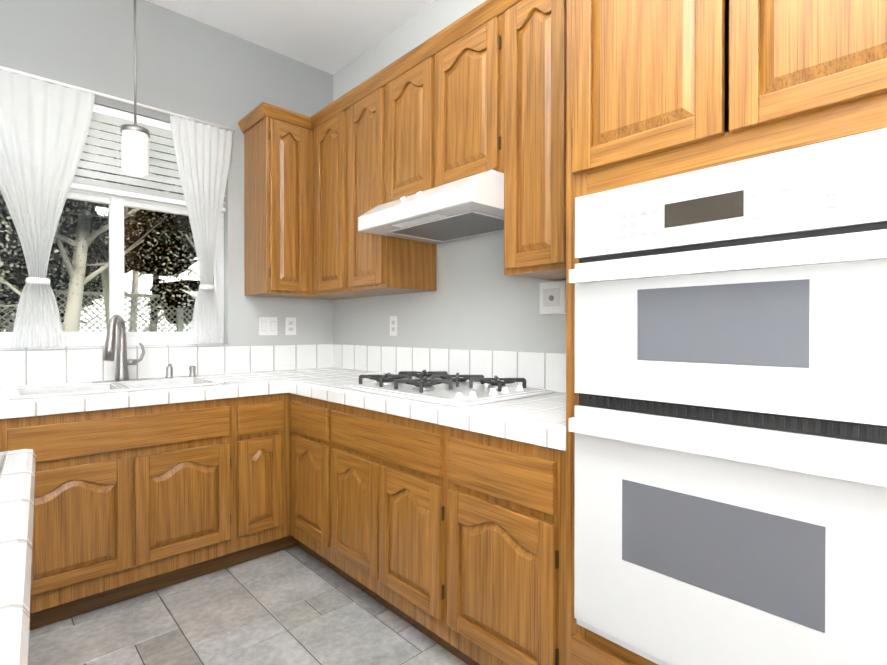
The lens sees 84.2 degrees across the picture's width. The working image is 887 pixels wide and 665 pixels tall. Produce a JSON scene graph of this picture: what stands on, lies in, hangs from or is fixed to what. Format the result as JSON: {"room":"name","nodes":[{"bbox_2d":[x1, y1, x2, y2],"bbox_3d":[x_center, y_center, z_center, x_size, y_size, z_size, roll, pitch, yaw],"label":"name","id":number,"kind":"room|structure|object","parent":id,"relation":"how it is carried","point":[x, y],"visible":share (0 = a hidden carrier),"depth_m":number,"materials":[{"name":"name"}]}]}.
{"room":"kitchen","nodes":[
{"label":"kitchen","id":0,"kind":"room"},
{"bbox_2d":[0,0,332,386],"bbox_3d":[-2.249,-0.310,2.152,4.200,2.950,0.150,0,0,-43],"label":"wall","id":1,"kind":"structure","parent":0,"point":[189,67],"depth_m":2.79,"materials":[{"name":"grey paint"}]},
{"bbox_2d":[0,128,223,347],"bbox_3d":[-1.750,-0.547,2.627,1.096,1.237,0.060,0,0,-43],"label":"window","id":2,"kind":"structure","parent":1,"relation":"in","point":[117,204],"depth_m":2.62,"materials":[{"name":"white plastic"}]},
{"bbox_2d":[70,104,225,212],"bbox_3d":[-1.716,-0.943,2.588,1.084,0.441,0.048,0,0,-43],"label":"window blinds","id":3,"kind":"object","parent":2,"relation":"attached to","point":[103,114],"visible":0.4,"depth_m":2.60,"materials":[{"name":"white plastic"}]},
{"bbox_2d":[0,344,227,349],"bbox_3d":[-1.715,0.075,2.593,1.096,0.008,0.061,0,0,-43],"label":"window sill","id":4,"kind":"structure","parent":1,"relation":"attached to","point":[104,346],"depth_m":2.52,"materials":[{"name":"white tile"}]},
{"bbox_2d":[0,66,234,131],"bbox_3d":[-1.699,-1.197,2.517,1.210,0.016,0.054,0,0,-43],"label":"curtain rod","id":5,"kind":"object","parent":1,"relation":"attached to","point":[102,94],"visible":0.83,"depth_m":2.49,"materials":[{"name":"white plastic"}]},
{"bbox_2d":[0,70,94,347],"bbox_3d":[-1.924,-0.558,2.285,0.500,1.256,0.090,0,0,-43],"label":"curtain","id":6,"kind":"object","parent":5,"relation":"hanging from","point":[44,127],"visible":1,"depth_m":2.30,"materials":[{"name":"white fabric"}]},
{"bbox_2d":[170,115,232,343],"bbox_3d":[-1.372,-0.564,2.797,0.335,1.251,0.082,0,0,-43],"label":"curtain","id":7,"kind":"object","parent":5,"relation":"hanging from","point":[202,153],"visible":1,"depth_m":2.80,"materials":[{"name":"white fabric"}]},
{"bbox_2d":[259,317,276,334],"bbox_3d":[-1.107,-0.040,3.103,0.118,0.115,0.010,0,0,-43],"label":"double light switch","id":8,"kind":"object","parent":1,"relation":"attached to","point":[267,325],"visible":1,"depth_m":3.10,"materials":[{"name":"white plastic"}]},
{"bbox_2d":[242,108,313,298],"bbox_3d":[-0.995,-0.732,2.969,0.286,1.015,0.346,0,0,-43],"label":"upper cabinet","id":9,"kind":"object","parent":1,"relation":"attached to","point":[276,144],"depth_m":2.84,"materials":[{"name":"brown wood"}]},
{"bbox_2d":[285,317,295,334],"bbox_3d":[-0.998,-0.041,3.207,0.072,0.115,0.007,0,0,-43],"label":"electrical outlet","id":10,"kind":"object","parent":1,"relation":"attached to","point":[290,325],"visible":1,"depth_m":3.20,"materials":[{"name":"white plastic"}]},
{"bbox_2d":[30,545,467,664],"bbox_3d":[-0.294,1.226,0.053,4.200,0.103,5.900,0,0,-43],"label":"floor","id":11,"kind":"structure","parent":0,"point":[296,605],"depth_m":1.94,"materials":[{"name":"grey tile"}]},
{"bbox_2d":[0,396,251,629],"bbox_3d":[-1.495,0.738,2.323,0.903,0.844,0.626,0,0,-43],"label":"base cabinet","id":12,"kind":"object","parent":11,"relation":"on","point":[131,502],"depth_m":2.08,"materials":[{"name":"brown wood"}]},
{"bbox_2d":[252,393,287,558],"bbox_3d":[-1.135,0.736,2.658,0.362,0.844,0.626,0,0,-43],"label":"base cabinet","id":13,"kind":"object","parent":11,"relation":"on","point":[269,412],"depth_m":2.48,"materials":[{"name":"brown wood"}]},
{"bbox_2d":[288,393,315,557],"bbox_3d":[-0.401,0.737,2.567,0.626,0.844,0.455,0,0,-43],"label":"base cabinet","id":14,"kind":"object","parent":11,"relation":"on","point":[301,409],"depth_m":2.44,"materials":[{"name":"brown wood"}]},
{"bbox_2d":[0,345,283,418],"bbox_3d":[-1.417,0.199,2.388,2.357,0.226,0.635,0,0,-43],"label":"countertop","id":15,"kind":"structure","parent":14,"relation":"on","point":[245,371],"depth_m":2.41,"materials":[{"name":"white tile"}]},
{"bbox_2d":[7,377,223,417],"bbox_3d":[-1.480,0.341,2.253,0.776,0.200,0.391,0,0,-43],"label":"sink basin","id":16,"kind":"object","parent":15,"relation":"in","point":[42,391],"visible":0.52,"depth_m":2.26,"materials":[{"name":"white ceramic"}]},
{"bbox_2d":[92,314,149,382],"bbox_3d":[-1.597,0.079,2.451,0.250,0.337,0.155,0,0,-43],"label":"pull-down faucet","id":17,"kind":"object","parent":15,"relation":"on","point":[123,362],"visible":0.98,"depth_m":2.46,"materials":[{"name":"silver metal"}]},
{"bbox_2d":[165,364,173,377],"bbox_3d":[-1.474,0.206,2.642,0.042,0.080,0.053,0,0,-43],"label":"soap dispenser","id":18,"kind":"object","parent":15,"relation":"on","point":[169,370],"visible":0.96,"depth_m":2.63,"materials":[{"name":"silver metal"}]},
{"bbox_2d":[189,365,195,376],"bbox_3d":[-1.393,0.215,2.724,0.038,0.062,0.038,0,0,-43],"label":"air gap cap","id":19,"kind":"object","parent":15,"relation":"on","point":[192,368],"visible":1,"depth_m":2.71,"materials":[{"name":"silver metal"}]},
{"bbox_2d":[284,344,565,450],"bbox_3d":[-0.001,0.200,2.127,0.635,0.226,1.650,0,0,-43],"label":"countertop","id":20,"kind":"structure","parent":14,"relation":"on","point":[325,372],"depth_m":2.18,"materials":[{"name":"white tile"}]},
{"bbox_2d":[341,370,551,406],"bbox_3d":[-0.006,0.220,2.114,0.532,0.058,0.762,0,0,-43],"label":"gas cooktop","id":21,"kind":"object","parent":20,"relation":"in","point":[445,388],"visible":1,"depth_m":2.01,"materials":[{"name":"white metal"}]},
{"bbox_2d":[316,399,435,641],"bbox_3d":[-0.057,0.739,2.196,0.626,0.844,0.840,0,0,-43],"label":"base cabinet","id":22,"kind":"object","parent":11,"relation":"on","point":[376,471],"depth_m":1.96,"materials":[{"name":"brown wood"}]},
{"bbox_2d":[436,424,565,664],"bbox_3d":[0.396,0.742,1.708,0.626,0.844,0.492,0,0,-43],"label":"base cabinet","id":23,"kind":"object","parent":11,"relation":"on","point":[452,540],"depth_m":1.49,"materials":[{"name":"brown wood"}]},
{"bbox_2d":[566,0,886,664],"bbox_3d":[0.808,-0.049,1.217,0.682,2.432,0.772,0,0,-43],"label":"tall cabinet","id":24,"kind":"object","parent":11,"relation":"on","point":[658,89],"visible":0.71,"depth_m":1.05,"materials":[{"name":"brown wood"}]},
{"bbox_2d":[569,128,886,664],"bbox_3d":[0.782,0.197,1.182,0.718,1.060,0.670,0,0,-43],"label":"double oven","id":25,"kind":"object","parent":24,"relation":"in","point":[728,424],"visible":1,"depth_m":0.95,"materials":[{"name":"white metal"}]},
{"bbox_3d":[-0.565,0.754,-0.450,1.410,0.844,2.790,0,0,-39],"label":"cabinet","id":26,"kind":"object","parent":11,"relation":"on","visible":0},
{"bbox_2d":[0,449,35,664],"bbox_3d":[-0.572,0.297,-0.459,1.450,0.063,2.850,0,0,-39],"label":"countertop","id":27,"kind":"structure","parent":26,"relation":"on","point":[17,489],"depth_m":0.59,"materials":[{"name":"white tile"}]},
{"bbox_2d":[146,0,433,74],"bbox_3d":[-0.294,-1.823,0.036,4.200,0.100,5.900,0,0,-43],"label":"ceiling","id":28,"kind":"structure","parent":0,"point":[332,37],"depth_m":2.82,"materials":[{"name":"white paint"}]},
{"bbox_2d":[120,0,149,176],"bbox_3d":[-1.450,-1.267,2.308,0.124,1.036,0.124,0,0,-43],"label":"pendant light","id":29,"kind":"object","parent":28,"relation":"hanging from","point":[135,137],"visible":1,"depth_m":2.27,"materials":[{"name":"white glass"}]},
{"bbox_2d":[333,0,565,353],"bbox_3d":[1.242,-0.305,1.367,0.150,2.950,5.750,0,0,-43],"label":"wall","id":30,"kind":"structure","parent":0,"point":[477,299],"depth_m":2.55,"materials":[{"name":"grey paint"}]},
{"bbox_2d":[310,100,371,299],"bbox_3d":[-0.515,-0.732,2.887,0.346,1.015,0.339,0,0,-43],"label":"upper cabinet","id":31,"kind":"object","parent":30,"relation":"attached to","point":[326,128],"depth_m":2.81,"materials":[{"name":"brown wood"}]},
{"bbox_2d":[342,68,435,295],"bbox_3d":[-0.257,-0.730,2.610,0.346,1.015,0.419,0,0,-43],"label":"upper cabinet","id":32,"kind":"object","parent":30,"relation":"attached to","point":[372,264],"depth_m":2.51,"materials":[{"name":"brown wood"}]},
{"bbox_2d":[358,169,503,243],"bbox_3d":[0.031,-0.535,2.184,0.488,0.144,0.735,0,0,-43],"label":"range hood","id":33,"kind":"object","parent":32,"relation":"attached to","point":[469,206],"visible":0.81,"depth_m":2.02,"materials":[{"name":"white metal"}]},
{"bbox_2d":[390,316,397,335],"bbox_3d":[-0.296,-0.039,2.909,0.007,0.115,0.072,0,0,-43],"label":"electrical outlet","id":34,"kind":"object","parent":30,"relation":"attached to","point":[393,325],"visible":1,"depth_m":2.90,"materials":[{"name":"white plastic"}]},
{"bbox_2d":[394,52,417,199],"bbox_3d":[-0.018,-0.924,2.351,0.346,0.625,0.426,0,0,-43],"label":"upper cabinet","id":35,"kind":"object","parent":30,"relation":"attached to","point":[406,71],"depth_m":2.26,"materials":[{"name":"brown wood"}]},
{"bbox_2d":[418,0,501,191],"bbox_3d":[0.188,-0.923,2.128,0.346,0.625,0.449,0,0,-43],"label":"upper cabinet","id":36,"kind":"object","parent":30,"relation":"attached to","point":[481,88],"depth_m":2.00,"materials":[{"name":"brown wood"}]},
{"bbox_2d":[501,0,566,280],"bbox_3d":[0.479,-0.726,1.816,0.346,1.015,0.549,0,0,-43],"label":"upper cabinet","id":37,"kind":"object","parent":30,"relation":"attached to","point":[534,32],"depth_m":1.74,"materials":[{"name":"brown wood"}]},
{"bbox_2d":[540,281,565,313],"bbox_3d":[0.463,-0.146,2.066,0.039,0.133,0.123,0,0,-43],"label":"wall outlet","id":38,"kind":"object","parent":30,"relation":"attached to","point":[552,297],"visible":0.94,"depth_m":2.05,"materials":[{"name":"white plastic"}]},
{"label":"outside","id":39,"kind":"structure","parent":0,"visible":0},
{"bbox_3d":[-16.122,1.462,19.985,50.000,0.100,44.849,0,0,-43],"label":"ground","id":40,"kind":"structure","parent":39,"visible":0},
{"bbox_2d":[0,290,193,347],"bbox_3d":[-7.468,0.425,5.684,14.327,2.140,0.080,0,0,-43],"label":"fence","id":41,"kind":"object","parent":40,"relation":"on","point":[179,328],"depth_m":7.93,"materials":[{"name":"grey galvanized steel"}]},
{"bbox_2d":[0,120,213,331],"bbox_3d":[-7.299,-2.312,7.275,12.637,7.630,9.761,0,0,-43],"label":"trees","id":42,"kind":"object","parent":40,"relation":"on","point":[67,264],"depth_m":6.22,"materials":[{"name":"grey plant"}]}
]}

